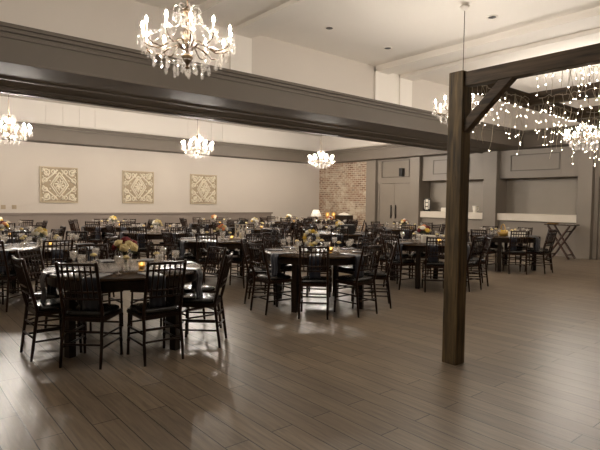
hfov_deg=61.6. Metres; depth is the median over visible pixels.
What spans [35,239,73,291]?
chair
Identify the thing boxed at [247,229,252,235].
napkin
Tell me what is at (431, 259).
napkin
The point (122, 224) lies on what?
chair
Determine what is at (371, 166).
trim
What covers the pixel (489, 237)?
chair
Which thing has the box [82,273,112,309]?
napkin
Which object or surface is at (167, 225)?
chair
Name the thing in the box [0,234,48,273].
round table
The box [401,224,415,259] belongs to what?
chair
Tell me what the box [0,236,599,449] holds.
floor
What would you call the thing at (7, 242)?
napkin
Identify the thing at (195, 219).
chair
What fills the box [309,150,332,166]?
chandelier
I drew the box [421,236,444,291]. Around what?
chair
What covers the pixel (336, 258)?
round table
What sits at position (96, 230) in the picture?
napkin
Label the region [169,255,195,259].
cushion
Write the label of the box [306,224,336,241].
round table
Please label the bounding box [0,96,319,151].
wall
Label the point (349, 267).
cushion
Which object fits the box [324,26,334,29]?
recessed light
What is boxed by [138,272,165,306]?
napkin
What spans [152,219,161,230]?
bouquet
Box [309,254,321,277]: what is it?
napkin
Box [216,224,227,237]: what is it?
bouquet
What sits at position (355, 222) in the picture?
chair
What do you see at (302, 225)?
chair
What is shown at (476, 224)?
trim
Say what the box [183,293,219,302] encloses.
cushion
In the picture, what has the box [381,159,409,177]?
trim
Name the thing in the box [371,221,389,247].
chair
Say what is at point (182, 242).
napkin
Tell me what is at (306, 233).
flower wreath
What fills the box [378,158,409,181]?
trim
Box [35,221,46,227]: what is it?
chair
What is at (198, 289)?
napkin
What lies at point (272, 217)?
chair
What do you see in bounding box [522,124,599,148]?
beam
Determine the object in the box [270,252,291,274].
napkin
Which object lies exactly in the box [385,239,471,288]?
round table
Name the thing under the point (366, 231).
chair
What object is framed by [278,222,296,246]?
chair
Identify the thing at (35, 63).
beam
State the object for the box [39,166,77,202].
carved panel
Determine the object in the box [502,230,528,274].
chair
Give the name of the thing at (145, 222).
chair
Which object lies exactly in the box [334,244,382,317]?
chair
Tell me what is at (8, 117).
chandelier
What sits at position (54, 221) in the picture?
wainscot
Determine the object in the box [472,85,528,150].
string
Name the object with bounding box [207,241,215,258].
napkin
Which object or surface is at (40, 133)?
beam
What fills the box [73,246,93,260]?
napkin
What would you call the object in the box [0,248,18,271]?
napkin
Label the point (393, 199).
door
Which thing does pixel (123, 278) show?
round table
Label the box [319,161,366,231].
brick wall
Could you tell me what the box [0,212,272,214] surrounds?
trim
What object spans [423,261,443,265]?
cushion
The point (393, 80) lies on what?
ceiling beam
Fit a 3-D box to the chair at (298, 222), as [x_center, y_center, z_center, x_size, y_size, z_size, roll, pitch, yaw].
[0.163,0.278,15.986,0.530,0.929,0.387,1,3,7]
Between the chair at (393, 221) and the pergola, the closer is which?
the pergola
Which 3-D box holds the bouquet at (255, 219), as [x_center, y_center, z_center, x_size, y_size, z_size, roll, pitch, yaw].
[-1.201,-0.061,13.331,0.216,0.282,0.212,2,3,22]
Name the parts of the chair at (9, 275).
leg, backrest, leg, seat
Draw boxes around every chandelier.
[0,94,30,141]
[141,0,231,68]
[182,125,212,155]
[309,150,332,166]
[435,5,487,117]
[565,67,599,147]
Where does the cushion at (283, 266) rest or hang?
on the chair at (284, 267)
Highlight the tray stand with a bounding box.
[544,224,579,259]
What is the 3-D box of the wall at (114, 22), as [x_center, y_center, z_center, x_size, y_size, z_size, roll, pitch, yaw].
[-1.470,-2.998,9.500,20.000,0.795,1.880,-1,3,-40]
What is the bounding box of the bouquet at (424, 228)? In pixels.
[417,225,431,234]
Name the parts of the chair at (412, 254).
leg, backrest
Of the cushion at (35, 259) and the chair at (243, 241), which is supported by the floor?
the chair at (243, 241)
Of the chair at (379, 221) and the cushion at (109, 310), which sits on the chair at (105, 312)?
the cushion at (109, 310)
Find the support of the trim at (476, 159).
attached to the wall at (327, 143)
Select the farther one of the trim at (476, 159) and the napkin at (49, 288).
the trim at (476, 159)
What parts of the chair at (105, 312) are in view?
leg, backrest, rail, rail, rail, leg, seat, leg, leg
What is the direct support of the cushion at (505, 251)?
on the chair at (509, 252)
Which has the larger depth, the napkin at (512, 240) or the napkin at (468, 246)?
the napkin at (512, 240)
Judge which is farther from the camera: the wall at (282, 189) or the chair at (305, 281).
the wall at (282, 189)
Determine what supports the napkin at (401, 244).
on the round table at (416, 245)
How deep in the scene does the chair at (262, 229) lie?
9.86 m
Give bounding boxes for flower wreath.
[303,229,319,250]
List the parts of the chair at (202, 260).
leg, backrest, leg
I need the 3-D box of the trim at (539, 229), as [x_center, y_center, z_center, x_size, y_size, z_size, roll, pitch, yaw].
[7.245,0.379,15.205,0.530,0.980,2.400,-1,3,-40]
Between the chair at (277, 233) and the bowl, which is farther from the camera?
the bowl
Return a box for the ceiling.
[0,0,599,135]
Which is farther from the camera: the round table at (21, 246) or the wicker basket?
the wicker basket
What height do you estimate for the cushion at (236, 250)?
0.048 m
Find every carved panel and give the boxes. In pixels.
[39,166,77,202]
[122,170,153,203]
[190,174,216,203]
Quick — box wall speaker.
[399,168,404,175]
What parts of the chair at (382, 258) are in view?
leg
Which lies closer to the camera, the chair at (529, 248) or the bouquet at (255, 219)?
the chair at (529, 248)
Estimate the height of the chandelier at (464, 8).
1.799 m
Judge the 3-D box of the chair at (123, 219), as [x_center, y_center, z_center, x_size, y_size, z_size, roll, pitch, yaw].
[-4.923,0.287,14.273,0.387,0.929,0.530,1,3,4]
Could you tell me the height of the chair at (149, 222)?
0.929 m
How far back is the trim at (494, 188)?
15.93 m
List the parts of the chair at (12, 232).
backrest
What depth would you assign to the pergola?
4.51 m
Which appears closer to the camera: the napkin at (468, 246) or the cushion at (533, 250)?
the napkin at (468, 246)
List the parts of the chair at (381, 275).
seat, leg, leg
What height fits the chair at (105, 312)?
0.929 m
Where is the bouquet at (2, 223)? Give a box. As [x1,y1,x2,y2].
[0,221,8,231]
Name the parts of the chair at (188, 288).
seat, leg, leg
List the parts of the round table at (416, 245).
leg, leg, leg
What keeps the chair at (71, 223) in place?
on the floor
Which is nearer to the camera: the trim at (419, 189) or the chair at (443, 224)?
the chair at (443, 224)
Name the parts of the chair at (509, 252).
leg, seat, backrest, leg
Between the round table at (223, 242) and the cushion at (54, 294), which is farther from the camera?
the round table at (223, 242)
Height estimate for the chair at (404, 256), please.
0.929 m
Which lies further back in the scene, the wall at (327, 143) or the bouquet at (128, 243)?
the wall at (327, 143)
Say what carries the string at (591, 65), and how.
hanging from the pergola
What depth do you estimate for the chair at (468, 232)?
9.73 m
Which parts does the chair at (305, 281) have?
leg, leg, backrest, rail, rail, rail, seat, leg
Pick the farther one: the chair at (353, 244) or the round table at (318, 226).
the round table at (318, 226)
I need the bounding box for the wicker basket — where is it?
[497,224,508,235]
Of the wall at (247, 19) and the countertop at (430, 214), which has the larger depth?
the countertop at (430, 214)
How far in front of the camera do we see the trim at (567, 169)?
14.88 m
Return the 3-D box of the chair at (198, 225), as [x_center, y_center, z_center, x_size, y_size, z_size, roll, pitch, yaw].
[-2.529,0.432,11.727,0.530,0.929,0.387,-1,3,-38]
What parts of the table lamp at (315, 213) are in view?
lamp shade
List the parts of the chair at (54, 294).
leg, backrest, rail, leg, seat, leg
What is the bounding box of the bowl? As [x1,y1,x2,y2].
[497,231,508,235]
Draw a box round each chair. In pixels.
[0,240,21,311]
[0,263,13,293]
[1,223,14,233]
[2,230,26,260]
[11,231,40,292]
[11,255,82,361]
[15,247,82,336]
[19,219,33,226]
[28,225,45,272]
[30,228,62,270]
[34,226,65,269]
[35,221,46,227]
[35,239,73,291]
[55,261,122,369]
[64,231,87,262]
[68,220,89,242]
[70,219,94,242]
[75,243,123,330]
[80,232,114,261]
[85,221,108,253]
[94,219,109,252]
[101,235,117,300]
[105,225,130,258]
[106,223,129,258]
[113,221,134,257]
[116,219,135,251]
[127,259,186,366]
[128,226,154,258]
[130,243,176,326]
[131,222,154,258]
[145,221,152,255]
[158,222,179,258]
[160,226,186,258]
[161,229,192,259]
[161,231,195,261]
[180,245,226,333]
[181,219,194,249]
[182,251,232,347]
[185,223,204,251]
[185,225,205,265]
[186,227,215,272]
[193,217,209,233]
[195,233,221,283]
[198,219,212,235]
[211,221,220,250]
[214,222,224,256]
[222,227,243,275]
[227,220,238,226]
[229,233,263,287]
[240,223,254,236]
[240,237,275,304]
[241,228,273,275]
[247,241,291,314]
[255,221,268,236]
[256,230,279,265]
[262,223,284,251]
[263,235,291,298]
[267,216,282,234]
[268,221,290,247]
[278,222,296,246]
[280,218,291,244]
[285,216,296,237]
[294,218,310,243]
[294,225,307,245]
[297,219,309,244]
[298,245,329,319]
[300,220,309,240]
[300,226,317,245]
[304,224,324,245]
[306,235,332,296]
[322,221,334,246]
[330,228,347,265]
[332,224,346,246]
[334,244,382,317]
[336,236,376,300]
[349,221,357,242]
[351,225,376,246]
[351,227,377,260]
[364,240,397,308]
[368,226,385,264]
[369,231,397,283]
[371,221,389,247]
[374,223,387,250]
[379,230,409,279]
[382,234,415,289]
[393,221,407,253]
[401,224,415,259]
[410,230,431,278]
[415,222,432,238]
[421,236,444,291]
[430,224,440,239]
[436,232,469,278]
[438,223,444,254]
[466,236,485,291]
[469,233,493,285]
[470,229,496,270]
[482,226,503,264]
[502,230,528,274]
[506,227,532,265]
[524,230,556,273]
[527,229,555,269]
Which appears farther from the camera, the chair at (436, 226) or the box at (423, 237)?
the chair at (436, 226)
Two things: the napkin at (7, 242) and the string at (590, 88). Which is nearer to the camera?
the string at (590, 88)
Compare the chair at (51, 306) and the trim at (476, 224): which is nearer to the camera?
the chair at (51, 306)
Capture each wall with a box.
[0,0,525,130]
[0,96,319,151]
[0,140,319,236]
[185,0,340,73]
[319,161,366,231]
[320,98,599,258]
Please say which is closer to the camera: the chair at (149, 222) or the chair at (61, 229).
the chair at (61, 229)
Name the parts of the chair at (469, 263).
leg, backrest, leg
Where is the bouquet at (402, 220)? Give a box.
[401,219,407,226]
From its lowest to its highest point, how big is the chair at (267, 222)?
0.929 m
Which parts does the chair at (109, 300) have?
leg, backrest, rail, leg, seat, leg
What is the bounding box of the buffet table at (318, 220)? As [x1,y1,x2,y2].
[311,219,354,230]
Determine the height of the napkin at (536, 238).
0.298 m
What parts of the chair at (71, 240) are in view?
leg, backrest, leg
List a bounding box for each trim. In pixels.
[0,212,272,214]
[46,102,96,128]
[188,120,223,141]
[365,160,377,235]
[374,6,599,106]
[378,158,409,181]
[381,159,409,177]
[409,157,429,238]
[421,217,481,244]
[422,152,483,180]
[433,159,469,174]
[482,151,506,249]
[498,220,575,256]
[499,146,578,178]
[575,144,595,259]
[595,144,599,176]
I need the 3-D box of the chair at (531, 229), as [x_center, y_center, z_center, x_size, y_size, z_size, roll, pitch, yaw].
[5.281,0.519,12.098,0.530,0.929,0.387,-1,3,-38]
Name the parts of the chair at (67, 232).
backrest, leg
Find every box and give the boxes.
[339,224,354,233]
[421,235,434,242]
[508,232,524,236]
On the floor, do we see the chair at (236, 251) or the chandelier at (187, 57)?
the chair at (236, 251)
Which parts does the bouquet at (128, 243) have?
flower, flower, flower, flower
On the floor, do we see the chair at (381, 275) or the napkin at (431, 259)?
the chair at (381, 275)
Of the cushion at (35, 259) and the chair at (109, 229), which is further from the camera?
the chair at (109, 229)
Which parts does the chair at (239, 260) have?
leg, seat, leg, backrest, leg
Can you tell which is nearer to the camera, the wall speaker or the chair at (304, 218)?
the chair at (304, 218)
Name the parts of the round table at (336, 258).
leg, leg, leg, leg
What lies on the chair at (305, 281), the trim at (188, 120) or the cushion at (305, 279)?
the cushion at (305, 279)
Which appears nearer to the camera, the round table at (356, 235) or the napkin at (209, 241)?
the napkin at (209, 241)
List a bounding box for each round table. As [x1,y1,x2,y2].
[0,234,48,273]
[0,242,95,292]
[5,227,33,233]
[42,259,201,357]
[83,225,140,255]
[120,230,189,258]
[179,236,261,282]
[189,223,234,233]
[227,227,281,256]
[265,246,371,312]
[269,221,306,229]
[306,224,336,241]
[308,231,369,266]
[378,227,432,254]
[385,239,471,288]
[469,233,540,271]
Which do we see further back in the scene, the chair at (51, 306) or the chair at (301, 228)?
the chair at (301, 228)
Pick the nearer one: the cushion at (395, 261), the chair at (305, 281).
the chair at (305, 281)
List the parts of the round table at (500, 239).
leg, leg, leg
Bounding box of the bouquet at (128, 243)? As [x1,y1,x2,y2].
[111,237,137,265]
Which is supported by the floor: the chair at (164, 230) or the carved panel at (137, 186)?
the chair at (164, 230)
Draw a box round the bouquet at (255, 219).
[251,217,258,226]
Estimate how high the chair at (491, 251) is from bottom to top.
0.929 m
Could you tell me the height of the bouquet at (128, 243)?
0.313 m
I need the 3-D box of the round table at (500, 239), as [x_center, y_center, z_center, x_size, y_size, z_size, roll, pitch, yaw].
[4.680,0.616,11.595,1.538,0.760,1.538,2,3,25]
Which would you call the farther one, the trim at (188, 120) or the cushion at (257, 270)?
the trim at (188, 120)
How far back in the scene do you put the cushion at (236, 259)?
8.59 m
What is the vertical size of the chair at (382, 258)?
0.929 m
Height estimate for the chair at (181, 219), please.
0.929 m
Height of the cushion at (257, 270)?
0.048 m
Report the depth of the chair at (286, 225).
13.86 m
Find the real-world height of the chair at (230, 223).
0.929 m
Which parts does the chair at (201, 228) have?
backrest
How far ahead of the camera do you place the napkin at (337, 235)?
10.94 m
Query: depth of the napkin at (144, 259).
5.83 m
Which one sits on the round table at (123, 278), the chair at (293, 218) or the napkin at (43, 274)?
the napkin at (43, 274)
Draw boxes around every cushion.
[0,270,16,276]
[25,259,40,263]
[29,298,77,310]
[30,289,77,298]
[66,304,118,316]
[130,301,178,314]
[169,252,191,255]
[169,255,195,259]
[180,284,214,292]
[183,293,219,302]
[199,257,221,261]
[222,249,239,252]
[232,257,257,261]
[250,267,271,272]
[256,273,290,279]
[269,264,291,268]
[301,276,325,283]
[337,274,371,281]
[338,265,368,270]
[364,270,386,276]
[380,255,395,259]
[393,258,414,263]
[411,252,428,255]
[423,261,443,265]
[470,257,484,261]
[504,250,524,252]
[527,249,549,252]
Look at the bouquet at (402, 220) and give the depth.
13.96 m
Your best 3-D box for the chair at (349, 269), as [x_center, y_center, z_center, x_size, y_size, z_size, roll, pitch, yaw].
[0.864,0.655,7.728,0.530,0.929,0.387,-1,3,-38]
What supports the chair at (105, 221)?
on the floor
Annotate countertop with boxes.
[420,211,482,218]
[497,213,575,222]
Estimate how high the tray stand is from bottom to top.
0.942 m
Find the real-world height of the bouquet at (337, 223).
0.282 m
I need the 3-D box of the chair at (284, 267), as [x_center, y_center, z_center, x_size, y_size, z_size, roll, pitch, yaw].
[-0.297,0.633,7.884,0.387,0.929,0.530,-1,3,-39]
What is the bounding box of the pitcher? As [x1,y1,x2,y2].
[472,206,478,212]
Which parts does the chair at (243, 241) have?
leg, leg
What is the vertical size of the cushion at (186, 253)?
0.048 m
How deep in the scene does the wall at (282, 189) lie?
17.52 m
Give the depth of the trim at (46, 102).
15.50 m
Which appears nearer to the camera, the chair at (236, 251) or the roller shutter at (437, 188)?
the chair at (236, 251)
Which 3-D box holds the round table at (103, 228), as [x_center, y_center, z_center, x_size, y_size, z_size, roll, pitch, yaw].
[-4.998,0.406,13.447,1.538,0.760,1.538,2,3,25]
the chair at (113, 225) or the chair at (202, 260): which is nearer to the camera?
the chair at (202, 260)
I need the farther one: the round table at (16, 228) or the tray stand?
the tray stand
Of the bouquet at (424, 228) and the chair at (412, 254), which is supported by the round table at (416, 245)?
the bouquet at (424, 228)
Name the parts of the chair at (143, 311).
leg, leg, seat, leg, rail, rail, rail, backrest, leg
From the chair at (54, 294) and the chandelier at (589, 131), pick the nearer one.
the chair at (54, 294)
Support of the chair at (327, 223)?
on the floor
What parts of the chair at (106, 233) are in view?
backrest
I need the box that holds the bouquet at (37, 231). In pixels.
[31,227,47,244]
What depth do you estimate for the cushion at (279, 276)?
6.62 m
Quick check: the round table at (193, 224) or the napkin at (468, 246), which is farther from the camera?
the round table at (193, 224)
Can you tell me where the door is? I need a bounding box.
[377,181,409,238]
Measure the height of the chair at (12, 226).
0.929 m
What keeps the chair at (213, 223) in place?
on the floor
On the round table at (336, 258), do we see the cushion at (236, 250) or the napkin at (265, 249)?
the napkin at (265, 249)
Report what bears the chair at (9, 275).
on the floor
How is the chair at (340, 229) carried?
on the floor
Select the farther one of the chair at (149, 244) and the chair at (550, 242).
the chair at (550, 242)
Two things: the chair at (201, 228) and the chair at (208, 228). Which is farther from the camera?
the chair at (208, 228)
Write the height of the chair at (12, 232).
0.929 m
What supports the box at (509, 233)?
on the round table at (500, 239)
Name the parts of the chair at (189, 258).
backrest, leg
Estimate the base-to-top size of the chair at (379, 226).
0.929 m
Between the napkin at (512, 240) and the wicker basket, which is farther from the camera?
the wicker basket
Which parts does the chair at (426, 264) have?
leg, seat, backrest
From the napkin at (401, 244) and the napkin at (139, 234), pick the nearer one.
the napkin at (401, 244)
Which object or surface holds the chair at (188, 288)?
on the floor
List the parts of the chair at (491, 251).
backrest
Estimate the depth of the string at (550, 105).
5.66 m
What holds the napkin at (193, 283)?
on the round table at (123, 278)
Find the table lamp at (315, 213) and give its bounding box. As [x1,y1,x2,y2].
[311,210,320,219]
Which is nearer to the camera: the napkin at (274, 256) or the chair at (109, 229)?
the napkin at (274, 256)
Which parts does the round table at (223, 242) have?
leg, leg, leg, leg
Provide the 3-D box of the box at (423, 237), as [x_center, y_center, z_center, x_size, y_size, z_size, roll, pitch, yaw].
[2.303,0.250,9.046,0.230,0.135,0.170,1,3,0]
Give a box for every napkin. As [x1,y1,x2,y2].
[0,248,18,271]
[5,237,14,243]
[40,271,64,303]
[45,248,62,265]
[47,265,76,292]
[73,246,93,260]
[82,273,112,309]
[95,227,100,237]
[97,259,117,261]
[138,233,147,246]
[138,258,156,260]
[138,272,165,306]
[176,267,202,297]
[179,261,196,285]
[180,239,195,255]
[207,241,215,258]
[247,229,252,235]
[262,249,283,266]
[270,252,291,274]
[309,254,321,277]
[336,234,342,246]
[342,253,363,276]
[396,242,408,259]
[403,229,408,238]
[428,244,437,261]
[467,244,469,259]
[506,236,516,249]
[524,236,539,249]
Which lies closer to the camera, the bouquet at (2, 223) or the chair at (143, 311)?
the chair at (143, 311)
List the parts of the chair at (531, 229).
backrest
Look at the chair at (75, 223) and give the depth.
13.62 m
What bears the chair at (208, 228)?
on the floor
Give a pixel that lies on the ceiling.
(363, 28)
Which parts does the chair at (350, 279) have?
leg, leg, seat, leg, backrest, leg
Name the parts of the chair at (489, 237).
leg, backrest, leg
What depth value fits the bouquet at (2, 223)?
9.22 m
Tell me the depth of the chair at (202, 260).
8.32 m
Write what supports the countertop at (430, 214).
on the trim at (476, 224)
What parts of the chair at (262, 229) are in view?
backrest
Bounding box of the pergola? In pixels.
[442,43,599,364]
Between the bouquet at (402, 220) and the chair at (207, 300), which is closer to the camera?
the chair at (207, 300)
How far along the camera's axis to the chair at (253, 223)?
12.29 m
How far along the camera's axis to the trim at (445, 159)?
17.56 m
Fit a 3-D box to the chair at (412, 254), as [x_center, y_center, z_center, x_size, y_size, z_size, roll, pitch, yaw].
[2.414,0.571,10.077,0.387,0.929,0.530,1,3,7]
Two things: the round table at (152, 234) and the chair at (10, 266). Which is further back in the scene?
the round table at (152, 234)
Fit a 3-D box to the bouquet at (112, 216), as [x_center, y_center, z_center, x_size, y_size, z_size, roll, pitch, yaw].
[-4.989,-0.115,13.420,0.216,0.282,0.212,0,3,-22]
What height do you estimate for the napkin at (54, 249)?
0.298 m
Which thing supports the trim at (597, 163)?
attached to the wall at (327, 143)
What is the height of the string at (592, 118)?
0.616 m
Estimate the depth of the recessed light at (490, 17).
7.90 m
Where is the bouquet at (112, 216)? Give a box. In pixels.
[109,215,116,223]
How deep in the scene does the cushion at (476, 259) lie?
8.99 m
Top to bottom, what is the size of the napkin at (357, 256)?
0.298 m
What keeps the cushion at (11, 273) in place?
on the chair at (9, 275)
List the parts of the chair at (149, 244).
leg, seat, leg, rail, backrest, leg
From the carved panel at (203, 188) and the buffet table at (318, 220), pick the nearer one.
the carved panel at (203, 188)
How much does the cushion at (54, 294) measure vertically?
0.048 m
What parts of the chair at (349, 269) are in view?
seat, leg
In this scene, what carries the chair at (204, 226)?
on the floor
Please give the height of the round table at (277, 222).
0.760 m
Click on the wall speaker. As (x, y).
(401, 170)
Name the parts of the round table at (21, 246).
leg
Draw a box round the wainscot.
[0,214,270,243]
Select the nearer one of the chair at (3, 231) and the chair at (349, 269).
the chair at (349, 269)
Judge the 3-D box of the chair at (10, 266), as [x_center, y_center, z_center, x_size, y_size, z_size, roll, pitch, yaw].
[-4.639,0.593,7.500,0.530,0.929,0.387,1,3,4]
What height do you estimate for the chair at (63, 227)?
0.929 m
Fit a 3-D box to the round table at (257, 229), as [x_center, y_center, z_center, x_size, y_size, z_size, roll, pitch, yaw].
[-1.208,0.461,13.350,1.538,0.760,1.538,0,3,-14]
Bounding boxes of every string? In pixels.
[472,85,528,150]
[533,105,576,162]
[536,66,599,99]
[540,88,599,131]
[566,65,599,105]
[581,118,599,161]
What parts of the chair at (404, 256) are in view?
leg, backrest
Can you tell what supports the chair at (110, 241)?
on the floor
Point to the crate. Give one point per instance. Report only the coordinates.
(338, 217)
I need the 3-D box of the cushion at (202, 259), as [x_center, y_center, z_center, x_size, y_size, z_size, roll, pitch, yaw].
[-1.509,0.584,8.572,0.375,0.048,0.375,1,3,6]
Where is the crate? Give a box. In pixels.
[335,215,352,220]
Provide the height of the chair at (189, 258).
0.929 m
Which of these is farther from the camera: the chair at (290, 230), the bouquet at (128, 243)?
the chair at (290, 230)
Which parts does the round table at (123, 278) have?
leg, leg, leg, leg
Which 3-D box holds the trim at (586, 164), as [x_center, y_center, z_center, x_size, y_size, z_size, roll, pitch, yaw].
[8.073,-0.719,14.030,0.720,3.300,0.370,-1,3,-40]
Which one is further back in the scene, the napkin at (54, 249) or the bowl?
the bowl
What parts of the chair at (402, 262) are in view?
leg, backrest, leg, seat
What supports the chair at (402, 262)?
on the floor
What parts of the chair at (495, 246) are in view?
backrest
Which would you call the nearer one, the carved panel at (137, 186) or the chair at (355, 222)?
the chair at (355, 222)
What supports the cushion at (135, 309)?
on the chair at (143, 311)
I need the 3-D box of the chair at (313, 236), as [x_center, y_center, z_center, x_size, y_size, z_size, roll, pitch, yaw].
[0.317,0.636,8.004,0.387,0.929,0.530,1,3,6]
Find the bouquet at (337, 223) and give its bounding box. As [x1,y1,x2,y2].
[335,221,343,230]
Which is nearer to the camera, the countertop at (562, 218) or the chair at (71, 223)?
the chair at (71, 223)
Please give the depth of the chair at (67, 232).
8.44 m
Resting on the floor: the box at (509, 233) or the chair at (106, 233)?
the chair at (106, 233)
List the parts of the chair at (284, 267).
leg, seat, leg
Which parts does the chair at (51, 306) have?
leg, leg, seat, leg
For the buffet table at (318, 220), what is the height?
0.760 m
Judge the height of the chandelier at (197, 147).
1.799 m
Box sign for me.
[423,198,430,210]
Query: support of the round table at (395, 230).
on the floor
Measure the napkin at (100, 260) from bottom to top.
0.298 m
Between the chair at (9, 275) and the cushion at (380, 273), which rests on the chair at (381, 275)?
the cushion at (380, 273)
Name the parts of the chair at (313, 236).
leg, leg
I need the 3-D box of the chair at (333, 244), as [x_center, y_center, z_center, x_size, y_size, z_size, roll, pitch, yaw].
[0.998,0.443,12.539,0.387,0.929,0.530,1,3,7]
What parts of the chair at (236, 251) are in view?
backrest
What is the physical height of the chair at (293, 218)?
0.929 m
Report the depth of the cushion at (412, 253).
9.88 m
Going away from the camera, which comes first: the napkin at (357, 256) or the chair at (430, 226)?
the napkin at (357, 256)
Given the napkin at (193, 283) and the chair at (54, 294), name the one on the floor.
the chair at (54, 294)
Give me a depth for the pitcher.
16.56 m
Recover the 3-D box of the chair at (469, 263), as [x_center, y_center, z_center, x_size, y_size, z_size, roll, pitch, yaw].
[2.856,0.641,8.622,0.387,0.929,0.530,-1,3,-39]
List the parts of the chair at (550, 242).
seat, leg, backrest, leg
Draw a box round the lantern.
[234,220,246,238]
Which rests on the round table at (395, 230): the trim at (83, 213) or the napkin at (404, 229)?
the napkin at (404, 229)
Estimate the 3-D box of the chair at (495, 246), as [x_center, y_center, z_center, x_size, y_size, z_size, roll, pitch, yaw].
[4.765,0.497,12.442,0.387,0.929,0.530,1,3,5]
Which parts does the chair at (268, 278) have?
leg, leg, seat, leg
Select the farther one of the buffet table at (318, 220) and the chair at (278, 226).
the buffet table at (318, 220)
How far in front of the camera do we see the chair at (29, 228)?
10.30 m
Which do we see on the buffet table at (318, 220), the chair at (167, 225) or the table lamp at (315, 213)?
the table lamp at (315, 213)
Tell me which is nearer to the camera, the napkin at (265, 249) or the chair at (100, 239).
the napkin at (265, 249)
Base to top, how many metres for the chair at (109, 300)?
0.929 m
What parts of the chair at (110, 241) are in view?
leg, backrest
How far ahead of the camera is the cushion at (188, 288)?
5.63 m
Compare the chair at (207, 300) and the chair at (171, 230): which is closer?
the chair at (207, 300)
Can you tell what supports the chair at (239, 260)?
on the floor
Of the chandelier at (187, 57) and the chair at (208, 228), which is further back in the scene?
the chair at (208, 228)
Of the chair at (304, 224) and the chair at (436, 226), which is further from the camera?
the chair at (436, 226)
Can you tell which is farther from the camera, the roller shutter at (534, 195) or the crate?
the crate
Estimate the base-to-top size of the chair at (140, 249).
0.929 m
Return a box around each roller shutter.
[430,180,483,211]
[506,177,577,214]
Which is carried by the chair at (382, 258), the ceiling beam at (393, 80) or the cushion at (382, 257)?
the cushion at (382, 257)
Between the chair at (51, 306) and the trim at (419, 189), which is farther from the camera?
the trim at (419, 189)
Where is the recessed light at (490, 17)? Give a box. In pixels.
[486,15,497,19]
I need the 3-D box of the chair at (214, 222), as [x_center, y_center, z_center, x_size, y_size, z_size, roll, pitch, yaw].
[-1.869,0.393,12.803,0.530,0.929,0.387,-1,3,-40]
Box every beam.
[0,21,528,153]
[0,120,446,164]
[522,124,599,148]
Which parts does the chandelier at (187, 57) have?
arm, arm, arm, arm, arm, arm, arm, arm, arm, arm, arm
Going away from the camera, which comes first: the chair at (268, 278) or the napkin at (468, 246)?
the chair at (268, 278)
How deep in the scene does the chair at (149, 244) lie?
6.17 m
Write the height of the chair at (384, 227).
0.929 m
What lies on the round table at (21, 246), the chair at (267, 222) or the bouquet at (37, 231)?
the bouquet at (37, 231)
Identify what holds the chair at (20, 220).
on the floor
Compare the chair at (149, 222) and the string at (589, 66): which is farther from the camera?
the chair at (149, 222)
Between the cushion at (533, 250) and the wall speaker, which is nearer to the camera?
the cushion at (533, 250)
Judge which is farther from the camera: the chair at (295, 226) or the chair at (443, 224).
the chair at (443, 224)
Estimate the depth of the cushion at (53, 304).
4.62 m

